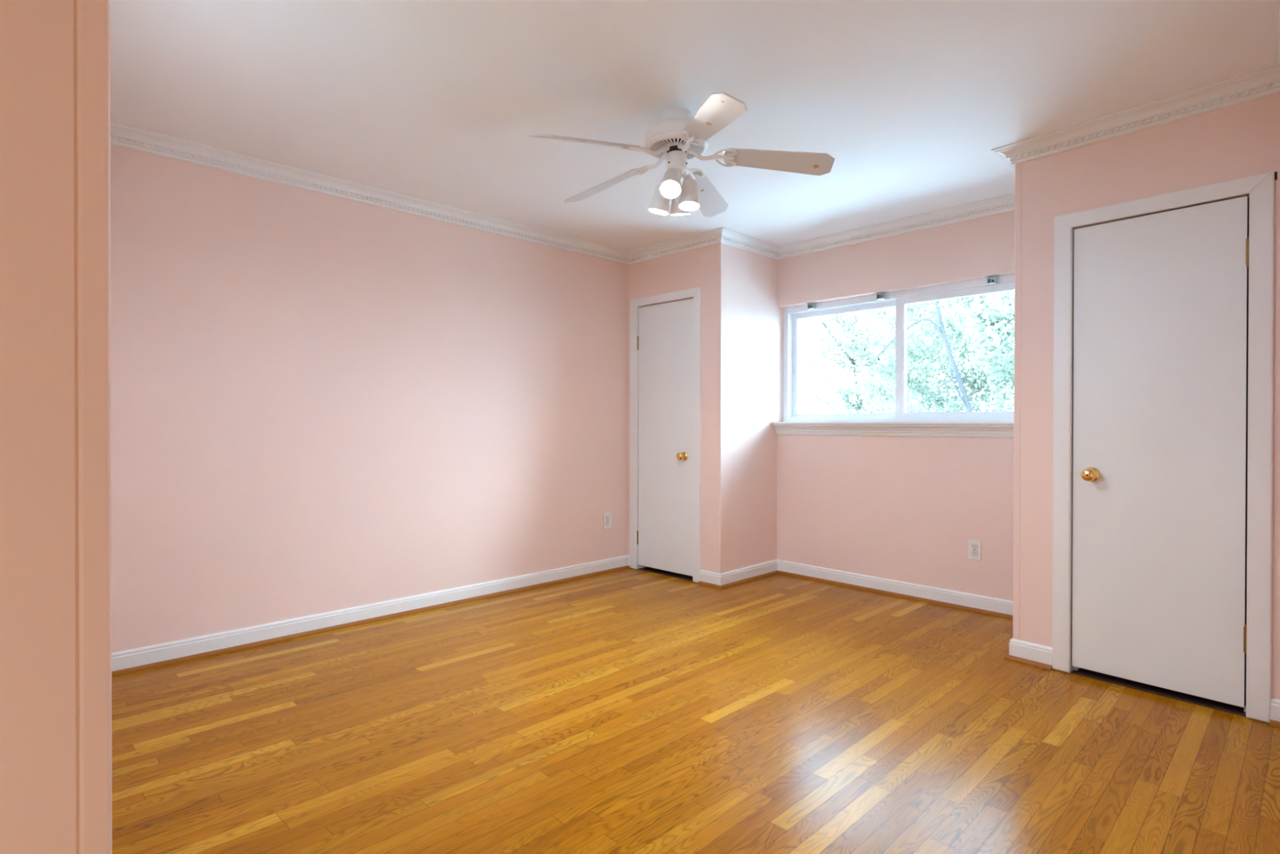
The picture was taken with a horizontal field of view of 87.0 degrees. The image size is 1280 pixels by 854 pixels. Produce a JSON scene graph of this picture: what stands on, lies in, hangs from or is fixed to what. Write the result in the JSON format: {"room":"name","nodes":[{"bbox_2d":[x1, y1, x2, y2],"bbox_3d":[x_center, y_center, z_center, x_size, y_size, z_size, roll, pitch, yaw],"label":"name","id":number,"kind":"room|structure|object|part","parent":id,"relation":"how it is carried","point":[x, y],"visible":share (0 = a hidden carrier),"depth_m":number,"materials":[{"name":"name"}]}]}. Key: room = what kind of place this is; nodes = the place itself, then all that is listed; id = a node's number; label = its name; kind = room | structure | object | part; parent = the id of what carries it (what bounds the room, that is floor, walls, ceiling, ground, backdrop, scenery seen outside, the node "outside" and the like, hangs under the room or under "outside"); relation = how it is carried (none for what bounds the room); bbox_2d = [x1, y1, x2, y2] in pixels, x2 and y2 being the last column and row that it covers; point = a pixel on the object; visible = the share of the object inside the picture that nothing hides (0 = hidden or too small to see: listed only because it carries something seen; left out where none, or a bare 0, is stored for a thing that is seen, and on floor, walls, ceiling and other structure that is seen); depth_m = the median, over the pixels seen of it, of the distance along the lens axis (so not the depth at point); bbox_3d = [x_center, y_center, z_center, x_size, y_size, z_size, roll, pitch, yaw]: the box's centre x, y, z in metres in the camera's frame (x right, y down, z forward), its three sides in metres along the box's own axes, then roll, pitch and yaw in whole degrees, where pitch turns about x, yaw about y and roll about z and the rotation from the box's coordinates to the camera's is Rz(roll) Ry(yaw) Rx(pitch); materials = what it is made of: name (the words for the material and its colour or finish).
{"room":"empty bedroom","nodes":[
{"label":"empty bedroom","id":0,"kind":"room"},
{"bbox_2d":[0,0,79,853],"bbox_3d":[-1.436,-0.094,0.187,2.027,2.422,0.110,0,0,-45],"label":"wall","id":1,"kind":"structure","parent":0,"point":[37,726],"depth_m":0.81,"materials":[{"name":"pink paint"}]},
{"bbox_2d":[73,0,79,853],"bbox_3d":[-0.701,-0.097,0.839,0.003,2.422,0.001,0,0,-45],"label":"trim","id":2,"kind":"structure","parent":1,"relation":"attached to","point":[75,162],"depth_m":0.84,"materials":[{"name":"pink paint"}]},
{"bbox_2d":[77,0,111,853],"bbox_3d":[-0.698,-0.097,0.862,0.032,2.422,0.032,0,0,-45],"label":"trim","id":3,"kind":"structure","parent":1,"relation":"attached to","point":[93,15],"depth_m":0.85,"materials":[{"name":"pink paint"}]},
{"bbox_2d":[110,144,628,653],"bbox_3d":[-1.122,-0.116,4.291,4.605,2.422,0.111,0,0,-45],"label":"wall","id":4,"kind":"structure","parent":0,"point":[321,402],"depth_m":3.68,"materials":[{"name":"pink paint"}]},
{"bbox_2d":[110,121,628,264],"bbox_3d":[-1.300,-1.290,3.969,0.082,0.072,3.505,0,0,45],"label":"trim","id":5,"kind":"structure","parent":4,"relation":"attached to","point":[122,135],"depth_m":3.63,"materials":[{"name":"white paint"}]},
{"bbox_2d":[111,555,627,671],"bbox_3d":[-1.327,1.048,4.005,0.014,0.097,3.505,0,0,45],"label":"baseboard","id":6,"kind":"structure","parent":4,"relation":"attached to","point":[130,658],"depth_m":3.67,"materials":[{"name":"white paint"}]},
{"bbox_2d":[111,565,627,676],"bbox_3d":[-1.321,1.087,3.990,0.018,0.020,3.491,0,0,45],"label":"trim","id":7,"kind":"structure","parent":4,"relation":"attached to","point":[183,659],"depth_m":3.65,"materials":[{"name":"brown wood"}]},
{"bbox_2d":[603,511,611,528],"bbox_3d":[-0.244,0.705,5.090,0.078,0.122,0.009,0,0,-45],"label":"wall outlet","id":8,"kind":"object","parent":4,"relation":"attached to","point":[606,516],"visible":1,"depth_m":5.08,"materials":[{"name":"white plastic"}]},
{"bbox_2d":[627,243,730,582],"bbox_3d":[0.268,-0.117,4.960,0.110,2.423,0.908,0,0,-45],"label":"wall","id":9,"kind":"structure","parent":0,"point":[698,267],"depth_m":4.67,"materials":[{"name":"pink paint"}]},
{"bbox_2d":[636,297,693,576],"bbox_3d":[0.171,0.072,4.965,0.100,1.970,0.567,0,0,-45],"label":"door","id":10,"kind":"structure","parent":9,"relation":"in","point":[664,534],"depth_m":4.96,"materials":[{"name":"white paint"}]},
{"bbox_3d":[0.291,0.209,4.813,0.055,0.057,0.057,0,0,-45],"label":"knob","id":11,"kind":"part","parent":10,"relation":"part of","materials":[{"name":"gold metal"}]},
{"bbox_2d":[629,287,701,582],"bbox_3d":[0.213,0.054,5.005,0.126,2.066,0.707,0,0,-45],"label":"trim","id":12,"kind":"structure","parent":9,"relation":"attached to","point":[695,293],"depth_m":4.92,"materials":[{"name":"white paint"}]},
{"bbox_2d":[638,566,693,581],"bbox_3d":[0.217,1.091,5.012,0.096,0.005,0.566,0,0,-45],"label":"gap","id":13,"kind":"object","parent":9,"relation":"attached to","point":[646,569],"depth_m":5.01,"materials":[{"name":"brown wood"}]},
{"bbox_2d":[628,226,723,264],"bbox_3d":[0.231,-1.292,4.857,0.082,0.072,0.991,0,0,-45],"label":"trim","id":14,"kind":"structure","parent":9,"relation":"attached to","point":[714,236],"depth_m":4.83,"materials":[{"name":"white paint"}]},
{"bbox_2d":[697,581,720,589],"bbox_3d":[0.482,1.086,4.639,0.018,0.020,0.202,0,0,-45],"label":"trim","id":15,"kind":"structure","parent":9,"relation":"attached to","point":[702,583],"depth_m":4.64,"materials":[{"name":"brown wood"}]},
{"bbox_2d":[699,569,720,585],"bbox_3d":[0.487,1.047,4.656,0.014,0.097,0.184,0,0,-45],"label":"baseboard","id":16,"kind":"structure","parent":9,"relation":"attached to","point":[707,576],"depth_m":4.65,"materials":[{"name":"white paint"}]},
{"bbox_2d":[716,242,723,573],"bbox_3d":[0.549,-0.115,4.619,0.032,2.422,0.032,0,0,-45],"label":"trim","id":17,"kind":"structure","parent":9,"relation":"attached to","point":[720,246],"depth_m":4.61,"materials":[{"name":"pink paint"}]},
{"bbox_2d":[110,0,1275,251],"bbox_3d":[-0.162,-1.373,1.874,6.620,0.120,5.300,0,0,-45],"label":"ceiling","id":18,"kind":"structure","parent":0,"point":[441,102],"depth_m":2.62,"materials":[{"name":"paint"}]},
{"bbox_2d":[529,92,835,217],"bbox_3d":[0.119,-1.113,2.869,1.247,0.409,1.220,0,0,-45],"label":"ceiling fan","id":19,"kind":"object","parent":18,"relation":"hanging from","point":[679,137],"visible":1,"depth_m":2.80,"materials":[{"name":"white metal"}]},
{"bbox_3d":[-0.203,-1.112,2.629,0.453,0.006,0.134,-8,22,-32],"label":"blade","id":20,"kind":"part","parent":19,"relation":"part of","materials":[{"name":"white wood"}]},
{"bbox_3d":[-0.167,-1.115,3.123,0.453,0.006,0.134,-8,13,40],"label":"blade","id":21,"kind":"part","parent":19,"relation":"part of","materials":[{"name":"white wood"}]},
{"bbox_3d":[0.067,-1.149,2.796,0.125,0.058,0.021,0,0,-32],"label":"blade arm","id":22,"kind":"part","parent":19,"relation":"part of","materials":[{"name":"white metal"}]},
{"bbox_3d":[0.076,-1.150,2.918,0.125,0.058,0.021,0,0,40],"label":"blade arm","id":23,"kind":"part","parent":19,"relation":"part of","materials":[{"name":"white metal"}]},
{"bbox_3d":[0.126,-0.984,2.751,0.075,0.027,0.075,-25,-47,37],"label":"bulb","id":24,"kind":"part","parent":19,"relation":"part of","materials":[{"name":"white glass"}]},
{"bbox_2d":[649,138,703,159],"bbox_3d":[0.155,-1.174,2.851,0.229,0.008,0.229,0,0,-45],"label":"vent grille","id":25,"kind":"object","parent":19,"relation":"attached to","point":[668,145],"depth_m":2.81,"materials":[{"name":"white metal"}]},
{"bbox_3d":[0.180,-1.149,2.750,0.021,0.058,0.125,0,0,-14],"label":"blade arm","id":26,"kind":"part","parent":19,"relation":"part of","materials":[{"name":"white metal"}]},
{"bbox_3d":[0.197,-1.047,2.841,0.045,0.035,0.018,0,0,19],"label":"lamp arm","id":27,"kind":"part","parent":19,"relation":"part of","materials":[{"name":"white metal"}]},
{"bbox_3d":[0.194,-1.150,2.947,0.021,0.058,0.125,0,0,22],"label":"blade arm","id":28,"kind":"part","parent":19,"relation":"part of","materials":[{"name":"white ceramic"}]},
{"bbox_3d":[0.206,-0.951,2.825,0.075,0.027,0.075,-5,-11,45],"label":"bulb","id":29,"kind":"part","parent":19,"relation":"part of","materials":[{"name":"white glass"}]},
{"bbox_3d":[0.258,-1.149,2.843,0.125,0.058,0.021,0,0,4],"label":"blade arm","id":30,"kind":"part","parent":19,"relation":"part of","materials":[{"name":"white metal"}]},
{"bbox_3d":[0.314,-1.115,3.241,0.134,0.006,0.453,-19,-13,19],"label":"blade","id":31,"kind":"part","parent":19,"relation":"part of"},
{"bbox_3d":[0.256,-1.111,2.442,0.134,0.006,0.453,19,2,-15],"label":"blade","id":32,"kind":"part","parent":19,"relation":"part of","materials":[{"name":"white wood"}]},
{"bbox_3d":[0.576,-1.112,2.820,0.453,0.006,0.134,7,-17,4],"label":"blade","id":33,"kind":"part","parent":19,"relation":"part of","materials":[{"name":"white wood"}]},
{"bbox_2d":[111,566,1279,853],"bbox_3d":[-0.166,1.170,1.888,6.620,0.120,5.300,0,0,-45],"label":"floor","id":34,"kind":"structure","parent":0,"point":[629,710],"depth_m":2.35,"materials":[{"name":"brown wood"}]},
{"bbox_2d":[729,245,777,570],"bbox_3d":[0.864,-0.117,4.990,0.778,2.422,0.110,0,0,-45],"label":"wall","id":35,"kind":"structure","parent":0,"point":[753,276],"depth_m":4.87,"materials":[{"name":"pink paint"}]},
{"bbox_2d":[720,559,777,585],"bbox_3d":[0.789,1.046,4.837,0.697,0.097,0.014,0,0,-45],"label":"baseboard","id":36,"kind":"structure","parent":35,"relation":"attached to","point":[730,576],"depth_m":4.81,"materials":[{"name":"white paint"}]},
{"bbox_2d":[720,570,777,589],"bbox_3d":[0.789,1.085,4.814,0.700,0.020,0.018,0,0,-45],"label":"trim","id":37,"kind":"structure","parent":35,"relation":"attached to","point":[738,582],"depth_m":4.79,"materials":[{"name":"brown wood"}]},
{"bbox_2d":[720,226,780,259],"bbox_3d":[0.793,-1.291,4.776,0.765,0.072,0.082,0,0,-45],"label":"trim","id":38,"kind":"structure","parent":35,"relation":"attached to","point":[729,237],"depth_m":4.76,"materials":[{"name":"white paint"}]},
{"bbox_2d":[777,569,1013,618],"bbox_3d":[1.651,1.089,4.397,0.018,0.020,1.826,0,0,-43],"label":"trim","id":39,"kind":"structure","parent":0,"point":[875,590],"depth_m":4.35,"materials":[{"name":"brown wood"}]},
{"bbox_2d":[777,193,1014,600],"bbox_3d":[1.799,-0.112,4.347,0.273,2.422,4.135,0,0,-43],"label":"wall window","id":40,"kind":"structure","parent":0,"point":[908,509],"depth_m":4.38,"materials":[{"name":"pink paint"}]},
{"bbox_2d":[805,302,817,309],"bbox_3d":[1.246,-0.879,4.902,0.044,0.046,0.068,0,0,-43],"label":"bracket","id":41,"kind":"object","parent":40,"relation":"attached to","point":[811,305],"visible":1,"depth_m":4.90,"materials":[{"name":"metal"}]},
{"bbox_2d":[875,291,887,300],"bbox_3d":[1.613,-0.876,4.513,0.044,0.046,0.068,0,0,-43],"label":"bracket","id":42,"kind":"object","parent":40,"relation":"attached to","point":[880,295],"visible":1,"depth_m":4.51,"materials":[{"name":"metal"}]},
{"bbox_2d":[771,274,1014,438],"bbox_3d":[1.710,-0.418,4.443,0.258,0.962,1.853,0,0,-43],"label":"window","id":43,"kind":"structure","parent":40,"relation":"attached to","point":[986,424],"depth_m":4.47,"materials":[{"name":"white plastic"}]},
{"bbox_3d":[1.470,-0.461,4.830,0.032,0.788,0.868,0,0,-43],"label":"sash","id":44,"kind":"part","parent":43,"relation":"part of","materials":[{"name":"clear glass"}]},
{"bbox_3d":[1.680,0.014,4.418,0.178,0.097,1.852,0,0,-43],"label":"sill","id":45,"kind":"part","parent":43,"relation":"part of","materials":[{"name":"white paint"}]},
{"bbox_3d":[2.030,-0.460,4.169,0.040,0.794,0.923,0,0,-43],"label":"sash","id":46,"kind":"part","parent":43,"relation":"part of","materials":[{"name":"white plastic"}]},
{"bbox_2d":[777,559,1013,614],"bbox_3d":[1.662,1.050,4.408,0.014,0.097,1.854,0,0,-43],"label":"baseboard","id":47,"kind":"structure","parent":40,"relation":"attached to","point":[993,604],"depth_m":4.36,"materials":[{"name":"white paint"}]},
{"bbox_2d":[968,539,981,560],"bbox_3d":[2.006,0.737,4.046,0.009,0.118,0.074,0,0,-43],"label":"wall outlet","id":48,"kind":"object","parent":40,"relation":"attached to","point":[974,546],"visible":1,"depth_m":4.04,"materials":[{"name":"white plastic"}]},
{"bbox_2d":[971,550,977,555],"bbox_3d":[2.003,0.756,4.044,0.003,0.030,0.037,0,0,-43],"label":"receptacle","id":49,"kind":"object","parent":48,"relation":"attached to","point":[974,553],"depth_m":4.04,"materials":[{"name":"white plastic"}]},
{"bbox_2d":[971,543,977,549],"bbox_3d":[2.003,0.717,4.044,0.003,0.030,0.037,0,0,-43],"label":"receptacle","id":50,"kind":"object","parent":48,"relation":"attached to","point":[974,546],"depth_m":4.04,"materials":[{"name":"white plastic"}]},
{"bbox_2d":[985,274,999,284],"bbox_3d":[2.091,-0.873,4.006,0.044,0.046,0.068,0,0,-43],"label":"bracket","id":51,"kind":"object","parent":40,"relation":"attached to","point":[992,279],"visible":1,"depth_m":4.00,"materials":[{"name":"metal"}]},
{"bbox_3d":[2.091,-0.894,4.006,0.044,0.004,0.068,0,0,-43],"label":"mounting plate","id":52,"kind":"part","parent":51,"relation":"part of","materials":[{"name":"metal"}]},
{"bbox_2d":[1019,93,1279,723],"bbox_3d":[2.141,-0.103,2.870,0.110,2.423,0.986,0,0,-40],"label":"wall","id":53,"kind":"structure","parent":0,"point":[1242,140],"depth_m":2.98,"materials":[{"name":"pink paint"}]},
{"bbox_2d":[1013,163,1022,639],"bbox_3d":[1.800,-0.106,3.211,0.034,2.422,0.032,0,0,-45],"label":"trim","id":54,"kind":"structure","parent":53,"relation":"attached to","point":[1018,167],"depth_m":3.20,"materials":[{"name":"pink paint"}]},
{"bbox_2d":[1004,654,1052,670],"bbox_3d":[1.808,1.096,3.149,0.018,0.020,0.200,0,0,-40],"label":"trim","id":55,"kind":"structure","parent":53,"relation":"attached to","point":[1020,660],"depth_m":3.14,"materials":[{"name":"brown wood"}]},
{"bbox_2d":[1008,638,1053,669],"bbox_3d":[1.825,1.057,3.153,0.014,0.097,0.184,0,0,-40],"label":"baseboard","id":56,"kind":"structure","parent":53,"relation":"attached to","point":[1020,648],"depth_m":3.15,"materials":[{"name":"white paint"}]},
{"bbox_2d":[991,66,1279,164],"bbox_3d":[2.045,-1.279,2.831,0.082,0.072,1.062,0,0,-40],"label":"trim","id":57,"kind":"structure","parent":53,"relation":"attached to","point":[1264,82],"depth_m":2.77,"materials":[{"name":"white paint"}]},
{"bbox_2d":[1071,667,1245,716],"bbox_3d":[2.166,1.105,2.840,0.097,0.005,0.592,0,0,-40],"label":"door gap","id":58,"kind":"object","parent":53,"relation":"attached to","point":[1209,703],"depth_m":2.81,"materials":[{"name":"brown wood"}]},
{"bbox_2d":[1071,195,1248,706],"bbox_3d":[2.125,0.095,2.786,0.101,1.958,0.604,0,0,-40],"label":"door","id":59,"kind":"structure","parent":53,"relation":"in","point":[1161,300],"depth_m":2.77,"materials":[{"name":"white paint"}]},
{"bbox_3d":[1.961,0.209,2.946,0.055,0.057,0.057,0,0,-40],"label":"knob","id":60,"kind":"part","parent":59,"relation":"part of","materials":[{"name":"gold metal"}]},
{"bbox_2d":[1052,171,1274,722],"bbox_3d":[2.164,0.075,2.832,0.126,2.054,0.733,0,0,-40],"label":"trim","id":61,"kind":"structure","parent":53,"relation":"attached to","point":[1260,188],"depth_m":2.56,"materials":[{"name":"white paint"}]},
{"bbox_2d":[1269,719,1279,728],"bbox_3d":[2.367,1.100,2.486,0.018,0.020,0.069,0,0,-40],"label":"trim","id":62,"kind":"structure","parent":53,"relation":"attached to","point":[1274,723],"depth_m":2.50,"materials":[{"name":"brown wood"}]},
{"bbox_2d":[1270,697,1279,721],"bbox_3d":[2.384,1.062,2.491,0.014,0.097,0.081,0,0,-40],"label":"baseboard","id":63,"kind":"structure","parent":53,"relation":"attached to","point":[1275,703],"depth_m":2.51,"materials":[{"name":"white paint"}]},
{"bbox_2d":[1274,171,1277,180],"bbox_3d":[2.368,-0.935,2.513,0.001,0.030,0.007,0,0,-40],"label":"trim","id":64,"kind":"structure","parent":53,"relation":"attached to","point":[1275,172],"depth_m":2.51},
{"bbox_3d":[2.204,-0.107,3.554,0.863,2.422,0.110,0,0,-45],"label":"wall","id":65,"kind":"structure","parent":0,"visible":0},
{"bbox_2d":[991,151,1014,170],"bbox_3d":[1.989,-1.282,3.468,0.815,0.072,0.082,0,0,-45],"label":"trim","id":66,"kind":"structure","parent":65,"relation":"attached to","point":[1000,155],"depth_m":3.28,"materials":[{"name":"white paint"}]},
{"bbox_3d":[2.133,-0.099,2.074,0.110,2.422,2.949,0,0,43],"label":"wall","id":67,"kind":"structure","parent":0,"visible":0},
{"bbox_2d":[1274,0,1279,69],"bbox_3d":[1.696,-1.273,1.739,0.082,0.072,2.028,0,0,43],"label":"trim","id":68,"kind":"structure","parent":67,"relation":"attached to","point":[1277,2],"depth_m":2.24,"materials":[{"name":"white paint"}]},
{"label":"outside","id":69,"kind":"structure","parent":0,"visible":0},
{"bbox_3d":[3.564,1.868,10.606,100.000,0.200,70.000,0,0,-45],"label":"ground","id":70,"kind":"structure","parent":69,"visible":0},
{"bbox_2d":[798,299,969,413],"bbox_3d":[5.537,-1.945,17.798,4.976,7.354,5.592,0,0,-45],"label":"leafy tree","id":71,"kind":"object","parent":70,"relation":"on","point":[862,356],"visible":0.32,"depth_m":17.39,"materials":[{"name":"green plant"}]},
{"bbox_2d":[852,290,1014,413],"bbox_3d":[5.869,-1.364,11.778,4.564,6.278,3.839,0,0,23],"label":"leafy tree","id":72,"kind":"object","parent":70,"relation":"on","point":[957,375],"visible":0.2,"depth_m":11.82,"materials":[{"name":"green plant"}]},
{"bbox_2d":[960,290,1014,411],"bbox_3d":[5.444,-0.085,9.155,1.986,3.727,1.510,0,0,27],"label":"leafy tree","id":73,"kind":"object","parent":70,"relation":"on","point":[1004,375],"visible":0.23,"depth_m":9.33,"materials":[{"name":"green plant"}]}
]}

